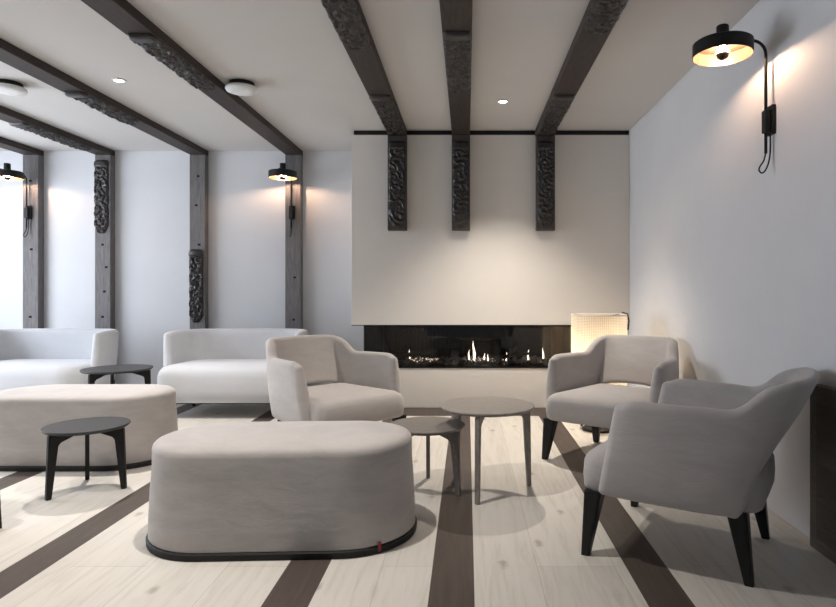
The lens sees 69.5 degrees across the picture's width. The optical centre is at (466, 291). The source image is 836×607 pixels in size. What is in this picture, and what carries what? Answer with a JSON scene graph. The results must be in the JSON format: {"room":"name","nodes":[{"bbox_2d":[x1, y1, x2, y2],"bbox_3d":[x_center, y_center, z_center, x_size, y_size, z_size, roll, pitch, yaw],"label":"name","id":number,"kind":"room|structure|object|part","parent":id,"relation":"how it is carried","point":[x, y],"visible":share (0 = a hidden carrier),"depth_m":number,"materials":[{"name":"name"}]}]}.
{"room":"hotel lobby","nodes":[
{"label":"hotel lobby","id":0,"kind":"room"},
{"bbox_2d":[0,151,363,386],"bbox_3d":[-2.185,-0.160,6.540,7.430,2.720,0.100,0,0,0],"label":"wall","id":1,"kind":"structure","parent":0,"point":[246,207],"depth_m":6.49,"materials":[{"name":"grey paint"}]},
{"bbox_2d":[0,0,759,150],"bbox_3d":[-2.135,-1.570,1.995,7.530,0.100,9.190,0,0,0],"label":"ceiling","id":2,"kind":"structure","parent":0,"point":[310,89],"depth_m":4.04,"materials":[{"name":"paint"}]},
{"bbox_2d":[0,79,27,95],"bbox_3d":[-3.340,-1.487,4.370,0.230,0.066,0.230,0,0,0],"label":"light","id":3,"kind":"object","parent":2,"relation":"attached to","point":[7,87],"visible":1,"depth_m":4.34,"materials":[{"name":"white plastic"}]},
{"bbox_2d":[0,137,43,155],"bbox_3d":[-4.657,-1.490,1.995,0.165,0.060,8.990,0,0,0],"label":"ceiling beam","id":4,"kind":"structure","parent":2,"relation":"attached to","point":[7,144],"depth_m":6.17,"materials":[{"name":"brown wood"}]},
{"bbox_2d":[0,105,114,155],"bbox_3d":[-3.888,-1.476,1.995,0.166,0.088,8.990,0,0,0],"label":"ceiling beam","id":5,"kind":"structure","parent":2,"relation":"attached to","point":[15,119],"depth_m":5.53,"materials":[{"name":"brown wood"}]},
{"bbox_2d":[0,38,207,155],"bbox_3d":[-2.877,-1.476,1.995,0.166,0.088,8.990,0,0,0],"label":"ceiling beam","id":6,"kind":"structure","parent":2,"relation":"attached to","point":[11,55],"depth_m":4.48,"materials":[{"name":"brown wood"}]},
{"bbox_2d":[111,78,126,82],"bbox_3d":[-2.500,-1.516,4.310,0.096,0.008,0.096,0,0,0],"label":"recessed light","id":7,"kind":"object","parent":2,"relation":"in","point":[119,80],"visible":1,"depth_m":4.31,"materials":[{"name":"white plastic"}]},
{"bbox_2d":[81,0,302,155],"bbox_3d":[-1.857,-1.476,1.995,0.166,0.088,8.990,0,0,0],"label":"ceiling beam","id":8,"kind":"structure","parent":2,"relation":"attached to","point":[139,29],"depth_m":3.82,"materials":[{"name":"brown wood"}]},
{"bbox_2d":[225,79,258,95],"bbox_3d":[-1.640,-1.487,4.370,0.230,0.066,0.230,0,0,0],"label":"light","id":9,"kind":"object","parent":2,"relation":"attached to","point":[241,87],"visible":1,"depth_m":4.31,"materials":[{"name":"white plastic"}]},
{"bbox_2d":[321,0,406,136],"bbox_3d":[-0.650,-1.476,1.585,0.171,0.088,8.170,0,0,0],"label":"ceiling beam","id":10,"kind":"structure","parent":2,"relation":"attached to","point":[347,17],"depth_m":3.75,"materials":[{"name":"brown wood"}]},
{"bbox_2d":[439,0,472,134],"bbox_3d":[-0.056,-1.476,1.585,0.169,0.088,8.170,0,0,0],"label":"ceiling beam","id":11,"kind":"structure","parent":2,"relation":"attached to","point":[456,15],"depth_m":3.71,"materials":[{"name":"brown wood"}]},
{"bbox_2d":[497,99,508,103],"bbox_3d":[0.287,-1.516,4.790,0.096,0.008,0.096,0,0,0],"label":"recessed light","id":12,"kind":"object","parent":2,"relation":"in","point":[501,101],"visible":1,"depth_m":4.79,"materials":[{"name":"white plastic"}]},
{"bbox_2d":[535,0,627,136],"bbox_3d":[0.726,-1.476,1.585,0.173,0.088,8.170,0,0,0],"label":"ceiling beam","id":13,"kind":"structure","parent":2,"relation":"attached to","point":[600,17],"depth_m":3.76,"materials":[{"name":"brown wood"}]},
{"bbox_2d":[0,404,835,606],"bbox_3d":[-2.135,1.150,1.995,7.330,0.100,8.990,0,0,0],"label":"floor","id":14,"kind":"structure","parent":0,"point":[85,545],"depth_m":2.51,"materials":[{"name":"beige wood"}]},
{"bbox_2d":[0,501,1,528],"bbox_3d":[-2.644,0.712,2.539,0.866,0.777,0.801,0,0,13],"label":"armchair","id":15,"kind":"object","parent":14,"relation":"on","point":[0,501],"visible":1,"depth_m":2.79,"materials":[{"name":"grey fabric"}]},
{"bbox_2d":[23,155,43,328],"bbox_3d":[-4.657,-0.180,6.444,0.165,2.560,0.092,0,0,0],"label":"timber post","id":16,"kind":"object","parent":14,"relation":"on","point":[33,165],"visible":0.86,"depth_m":6.40,"materials":[{"name":"grey wood"}]},
{"bbox_2d":[0,163,31,236],"bbox_3d":[-4.704,-0.944,6.207,0.284,0.740,0.394,0,0,11],"label":"wall lamp","id":17,"kind":"object","parent":16,"relation":"attached to","point":[6,173],"visible":1,"depth_m":6.20,"materials":[{"name":"black metal"}]},
{"bbox_2d":[4,163,10,169],"bbox_3d":[-4.715,-1.266,6.153,0.060,0.096,0.060,0,0,11],"label":"socket","id":18,"kind":"object","parent":17,"relation":"attached to","point":[6,165],"depth_m":6.13,"materials":[{"name":"black metal"}]},
{"bbox_3d":[-4.715,-1.197,6.153,0.284,0.070,0.284,0,0,11],"label":"lamp shade","id":19,"kind":"part","parent":17,"relation":"part of","materials":[{"name":"black metal"}]},
{"bbox_3d":[-4.703,-0.961,6.215,0.015,0.572,0.322,0,0,11],"label":"arm","id":20,"kind":"part","parent":17,"relation":"part of","materials":[{"name":"black metal"}]},
{"bbox_2d":[0,328,118,390],"bbox_3d":[-3.960,0.732,5.562,1.267,0.736,0.841,0,0,0],"label":"sofa","id":21,"kind":"object","parent":14,"relation":"on","point":[29,356],"visible":0.75,"depth_m":5.67,"materials":[{"name":"fabric"}]},
{"bbox_3d":[-3.960,0.804,5.520,1.197,0.321,0.756,0,0,0],"label":"seat","id":22,"kind":"part","parent":21,"relation":"part of","materials":[{"name":"fabric"}]},
{"bbox_2d":[40,417,130,500],"bbox_3d":[-2.115,0.920,3.340,0.426,0.360,0.426,0,0,0],"label":"side table","id":23,"kind":"object","parent":14,"relation":"on","point":[58,432],"visible":1,"depth_m":3.31,"materials":[{"name":"black wood"}]},
{"bbox_3d":[-2.165,0.930,3.246,0.022,0.339,0.213,0,0,28],"label":"leg","id":24,"kind":"part","parent":23,"relation":"part of","materials":[{"name":"black wood"}]},
{"bbox_3d":[-2.171,0.930,3.430,0.022,0.339,0.213,0,0,-32],"label":"leg","id":25,"kind":"part","parent":23,"relation":"part of","materials":[{"name":"black wood"}]},
{"bbox_3d":[-2.009,0.930,3.346,0.213,0.339,0.022,0,0,-3],"label":"leg","id":26,"kind":"part","parent":23,"relation":"part of","materials":[{"name":"black wood"}]},
{"bbox_2d":[0,384,177,470],"bbox_3d":[-2.540,0.874,3.980,1.200,0.452,0.640,0,0,0],"label":"ottoman","id":27,"kind":"object","parent":14,"relation":"on","point":[151,409],"visible":0.79,"depth_m":3.69,"materials":[{"name":"beige fabric"}]},
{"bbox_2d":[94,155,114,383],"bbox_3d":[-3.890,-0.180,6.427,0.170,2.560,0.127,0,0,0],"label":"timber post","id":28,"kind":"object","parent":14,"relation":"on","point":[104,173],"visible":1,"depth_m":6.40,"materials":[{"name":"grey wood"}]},
{"bbox_2d":[79,364,153,383],"bbox_3d":[-2.855,0.863,4.900,0.524,0.475,0.524,0,0,0],"label":"side table","id":29,"kind":"object","parent":14,"relation":"on","point":[94,373],"visible":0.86,"depth_m":4.87,"materials":[{"name":"black wood"}]},
{"bbox_3d":[-2.900,0.873,4.777,0.022,0.454,0.262,0,0,20],"label":"leg","id":30,"kind":"part","parent":29,"relation":"part of","materials":[{"name":"black wood"}]},
{"bbox_3d":[-2.939,0.873,5.000,0.022,0.454,0.262,0,0,-40],"label":"leg","id":31,"kind":"part","parent":29,"relation":"part of","materials":[{"name":"black wood"}]},
{"bbox_3d":[-2.726,0.873,4.923,0.262,0.454,0.022,0,0,-10],"label":"leg","id":32,"kind":"part","parent":29,"relation":"part of","materials":[{"name":"black wood"}]},
{"bbox_2d":[188,155,207,328],"bbox_3d":[-2.880,-0.180,6.427,0.170,2.560,0.127,0,0,0],"label":"timber post","id":33,"kind":"object","parent":14,"relation":"on","point":[198,253],"visible":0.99,"depth_m":6.40,"materials":[{"name":"grey wood"}]},
{"bbox_2d":[157,328,307,405],"bbox_3d":[-2.130,0.732,5.562,1.267,0.736,0.841,0,0,0],"label":"sofa","id":34,"kind":"object","parent":14,"relation":"on","point":[215,365],"visible":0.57,"depth_m":5.32,"materials":[{"name":"fabric"}]},
{"bbox_3d":[-2.130,0.804,5.520,1.197,0.321,0.756,0,0,0],"label":"seat","id":35,"kind":"part","parent":34,"relation":"part of","materials":[{"name":"fabric"}]},
{"bbox_3d":[-2.130,0.977,5.530,1.000,0.027,0.500,0,0,0],"label":"frame","id":36,"kind":"part","parent":34,"relation":"part of","materials":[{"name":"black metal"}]},
{"bbox_3d":[-2.130,0.632,5.692,1.267,0.536,0.582,0,0,0],"label":"backrest","id":37,"kind":"part","parent":34,"relation":"part of","materials":[{"name":"fabric"}]},
{"bbox_2d":[146,421,416,561],"bbox_3d":[-0.832,0.874,2.768,1.200,0.452,0.640,0,0,-3],"label":"ottoman","id":38,"kind":"object","parent":14,"relation":"on","point":[270,490],"visible":1,"depth_m":2.48,"materials":[{"name":"beige fabric"}]},
{"bbox_2d":[285,155,302,328],"bbox_3d":[-1.857,-0.180,6.444,0.165,2.560,0.092,0,0,0],"label":"timber post","id":39,"kind":"object","parent":14,"relation":"on","point":[293,244],"visible":0.63,"depth_m":6.40,"materials":[{"name":"grey wood"}]},
{"bbox_2d":[268,163,296,236],"bbox_3d":[-1.882,-0.944,6.204,0.284,0.740,0.394,0,0,6],"label":"wall lamp","id":40,"kind":"object","parent":39,"relation":"attached to","point":[283,174],"visible":1,"depth_m":6.14,"materials":[{"name":"black metal"}]},
{"bbox_3d":[-1.887,-1.197,6.149,0.284,0.070,0.284,0,0,6],"label":"lamp shade","id":41,"kind":"part","parent":40,"relation":"part of","materials":[{"name":"black metal"}]},
{"bbox_2d":[280,163,285,168],"bbox_3d":[-1.887,-1.266,6.149,0.060,0.096,0.060,0,0,6],"label":"socket","id":42,"kind":"object","parent":40,"relation":"attached to","point":[282,165],"depth_m":6.12,"materials":[{"name":"black metal"}]},
{"bbox_3d":[-1.881,-0.961,6.212,0.015,0.572,0.322,0,0,6],"label":"arm","id":43,"kind":"part","parent":40,"relation":"part of","materials":[{"name":"black metal"}]},
{"bbox_2d":[266,335,405,421],"bbox_3d":[-0.939,0.712,4.098,0.801,0.777,0.866,0,0,-45],"label":"armchair","id":44,"kind":"object","parent":14,"relation":"on","point":[366,385],"visible":0.88,"depth_m":4.01,"materials":[{"name":"grey fabric"}]},
{"bbox_3d":[-0.878,0.744,4.036,0.678,0.188,0.693,0,0,-45],"label":"seat","id":45,"kind":"part","parent":44,"relation":"part of","materials":[{"name":"grey fabric"}]},
{"bbox_3d":[-0.458,0.966,4.048,0.093,0.268,0.084,0,0,-45],"label":"leg","id":46,"kind":"part","parent":44,"relation":"part of","materials":[{"name":"black wood"}]},
{"bbox_2d":[391,416,464,494],"bbox_3d":[-0.222,0.919,3.340,0.424,0.362,0.424,0,0,0],"label":"side table","id":47,"kind":"object","parent":14,"relation":"on","point":[448,428],"visible":0.74,"depth_m":3.26,"materials":[{"name":"grey wood"}]},
{"bbox_3d":[-0.226,0.929,3.446,0.022,0.341,0.212,0,0,-2],"label":"leg","id":48,"kind":"part","parent":47,"relation":"part of","materials":[{"name":"grey wood"}]},
{"bbox_3d":[-0.128,0.929,3.290,0.212,0.341,0.022,0,0,28],"label":"leg","id":49,"kind":"part","parent":47,"relation":"part of","materials":[{"name":"grey wood"}]},
{"bbox_2d":[440,397,534,504],"bbox_3d":[0.113,0.865,3.340,0.524,0.470,0.524,0,0,0],"label":"side table","id":50,"kind":"object","parent":14,"relation":"on","point":[479,408],"visible":0.97,"depth_m":3.29,"materials":[{"name":"grey wood"}]},
{"bbox_3d":[0.021,0.875,3.429,0.256,0.449,0.026,0,0,44],"label":"leg","id":51,"kind":"part","parent":50,"relation":"part of","materials":[{"name":"grey wood"}]},
{"bbox_3d":[0.082,0.875,3.216,0.026,0.449,0.256,0,0,14],"label":"leg","id":52,"kind":"part","parent":50,"relation":"part of","materials":[{"name":"grey wood"}]},
{"bbox_3d":[0.237,0.875,3.371,0.256,0.449,0.026,0,0,-14],"label":"leg","id":53,"kind":"part","parent":50,"relation":"part of","materials":[{"name":"grey wood"}]},
{"bbox_2d":[352,131,628,407],"bbox_3d":[0.221,-0.209,6.069,2.617,2.619,0.839,0,0,0],"label":"fireplace","id":54,"kind":"object","parent":14,"relation":"on","point":[484,310],"visible":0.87,"depth_m":5.65,"materials":[{"name":"white paint"}]},
{"bbox_2d":[388,135,406,230],"bbox_3d":[-0.650,-1.014,5.600,0.175,0.889,0.100,0,0,0],"label":"carved post","id":55,"kind":"object","parent":54,"relation":"attached to","point":[397,145],"visible":1,"depth_m":5.56,"materials":[{"name":"brown wood"}]},
{"bbox_2d":[452,135,469,230],"bbox_3d":[-0.057,-1.014,5.600,0.170,0.889,0.100,0,0,0],"label":"carved post","id":56,"kind":"object","parent":54,"relation":"attached to","point":[460,143],"visible":1,"depth_m":5.56,"materials":[{"name":"brown wood"}]},
{"bbox_3d":[0.025,0.520,5.678,2.009,0.410,0.012,0,0,0],"label":"glass frame","id":57,"kind":"part","parent":54,"relation":"part of","materials":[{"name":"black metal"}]},
{"bbox_2d":[352,135,628,325],"bbox_3d":[0.221,-0.577,6.069,2.617,1.797,0.839,0,0,0],"label":"hood","id":58,"kind":"object","parent":54,"relation":"attached to","point":[502,271],"depth_m":5.65,"materials":[{"name":"white paint"}]},
{"bbox_2d":[536,135,554,230],"bbox_3d":[0.732,-1.014,5.600,0.173,0.889,0.100,0,0,0],"label":"carved post","id":59,"kind":"object","parent":54,"relation":"attached to","point":[545,146],"visible":1,"depth_m":5.56,"materials":[{"name":"brown wood"}]},
{"bbox_3d":[0.915,0.520,6.072,0.100,0.380,0.245,0,0,0],"label":"brown panel","id":60,"kind":"part","parent":54,"relation":"part of","materials":[{"name":"brown wood"}]},
{"bbox_2d":[571,312,629,432],"bbox_3d":[1.050,0.630,4.780,0.443,0.942,0.443,0,0,0],"label":"floor lamp","id":61,"kind":"object","parent":14,"relation":"on","point":[585,327],"visible":0.44,"depth_m":4.61,"materials":[{"name":"black metal"},{"name":"cream woven fabric"}]},
{"bbox_3d":[1.050,0.492,4.780,0.436,0.615,0.436,0,0,0],"label":"lamp shade","id":62,"kind":"part","parent":61,"relation":"part of","materials":[{"name":"white fabric"}]},
{"bbox_2d":[542,335,678,459],"bbox_3d":[1.020,0.712,4.063,0.801,0.777,0.866,0,0,37],"label":"armchair","id":63,"kind":"object","parent":14,"relation":"on","point":[578,390],"visible":0.77,"depth_m":4.09,"materials":[{"name":"grey fabric"}]},
{"bbox_3d":[0.550,0.966,3.949,0.093,0.268,0.084,0,0,37],"label":"leg","id":64,"kind":"part","parent":63,"relation":"part of","materials":[{"name":"black wood"}]},
{"bbox_3d":[0.942,0.966,4.351,0.088,0.268,0.098,0,0,37],"label":"leg","id":65,"kind":"part","parent":63,"relation":"part of","materials":[{"name":"black wood"}]},
{"bbox_3d":[0.969,0.744,3.994,0.678,0.188,0.693,0,0,37],"label":"seat","id":66,"kind":"part","parent":63,"relation":"part of","materials":[{"name":"grey fabric"}]},
{"bbox_3d":[1.048,0.586,4.100,0.801,0.527,0.772,0,0,37],"label":"backrest","id":67,"kind":"part","parent":63,"relation":"part of","materials":[{"name":"grey fabric"}]},
{"bbox_2d":[581,367,819,587],"bbox_3d":[1.015,0.712,2.582,0.866,0.777,0.801,0,0,33],"label":"armchair","id":68,"kind":"object","parent":14,"relation":"on","point":[705,447],"visible":1,"depth_m":2.27,"materials":[{"name":"grey fabric"}]},
{"bbox_3d":[0.535,0.966,2.525,0.084,0.268,0.093,0,0,33],"label":"leg","id":69,"kind":"part","parent":68,"relation":"part of","materials":[{"name":"black wood"}]},
{"bbox_3d":[0.867,0.966,3.042,0.084,0.268,0.093,0,0,33],"label":"leg","id":70,"kind":"part","parent":68,"relation":"part of","materials":[{"name":"black wood"}]},
{"bbox_3d":[0.942,0.744,2.629,0.693,0.188,0.678,0,0,33],"label":"seat","id":71,"kind":"part","parent":68,"relation":"part of","materials":[{"name":"grey fabric"}]},
{"bbox_3d":[1.054,0.586,2.557,0.772,0.527,0.801,0,0,33],"label":"backrest","id":72,"kind":"part","parent":68,"relation":"part of","materials":[{"name":"grey fabric"}]},
{"bbox_3d":[1.042,0.966,2.285,0.098,0.268,0.088,0,0,33],"label":"leg","id":73,"kind":"part","parent":68,"relation":"part of","materials":[{"name":"black wood"}]},
{"bbox_3d":[1.296,0.966,2.681,0.099,0.268,0.088,0,0,33],"label":"leg","id":74,"kind":"part","parent":68,"relation":"part of","materials":[{"name":"black wood"}]},
{"bbox_2d":[810,384,835,563],"bbox_3d":[1.505,0.750,1.500,0.050,0.700,2.200,0,0,0],"label":"cabinet","id":75,"kind":"object","parent":14,"relation":"on","point":[823,397],"visible":0.88,"depth_m":2.50,"materials":[{"name":"brown wood"}]},
{"bbox_3d":[1.483,0.760,2.047,0.006,0.572,0.995,0,0,0],"label":"door","id":76,"kind":"part","parent":75,"relation":"part of","materials":[{"name":"brown wood"}]},
{"bbox_2d":[628,0,835,537],"bbox_3d":[1.580,-0.160,2.045,0.100,2.720,9.090,0,0,0],"label":"wall","id":77,"kind":"structure","parent":0,"point":[734,263],"depth_m":3.20,"materials":[{"name":"grey paint"}]},
{"bbox_2d":[692,23,775,173],"bbox_3d":[1.333,-0.959,3.000,0.394,0.740,0.284,0,0,0],"label":"wall lamp","id":78,"kind":"object","parent":77,"relation":"attached to","point":[723,47],"visible":1,"depth_m":2.99,"materials":[{"name":"black metal"}]},
{"bbox_2d":[716,23,728,46],"bbox_3d":[1.278,-1.281,3.000,0.060,0.096,0.060,0,0,0],"label":"socket","id":79,"kind":"object","parent":78,"relation":"attached to","point":[721,27],"depth_m":2.98,"materials":[{"name":"black metal"}]},
{"bbox_3d":[1.278,-1.212,3.000,0.062,0.042,0.062,0,0,0],"label":"bulb","id":80,"kind":"part","parent":78,"relation":"part of","materials":[{"name":"white glass"}]},
{"bbox_3d":[1.278,-1.212,3.000,0.284,0.070,0.284,0,0,0],"label":"lamp shade","id":81,"kind":"part","parent":78,"relation":"part of","materials":[{"name":"black metal"}]},
{"bbox_3d":[1.341,-0.976,3.000,0.322,0.572,0.015,0,0,0],"label":"arm","id":82,"kind":"part","parent":78,"relation":"part of","materials":[{"name":"black metal"}]},
{"bbox_3d":[1.488,-0.687,3.000,0.065,0.196,0.008,0,0,0],"label":"cord","id":83,"kind":"part","parent":78,"relation":"part of","materials":[{"name":"black metal"}]}
]}

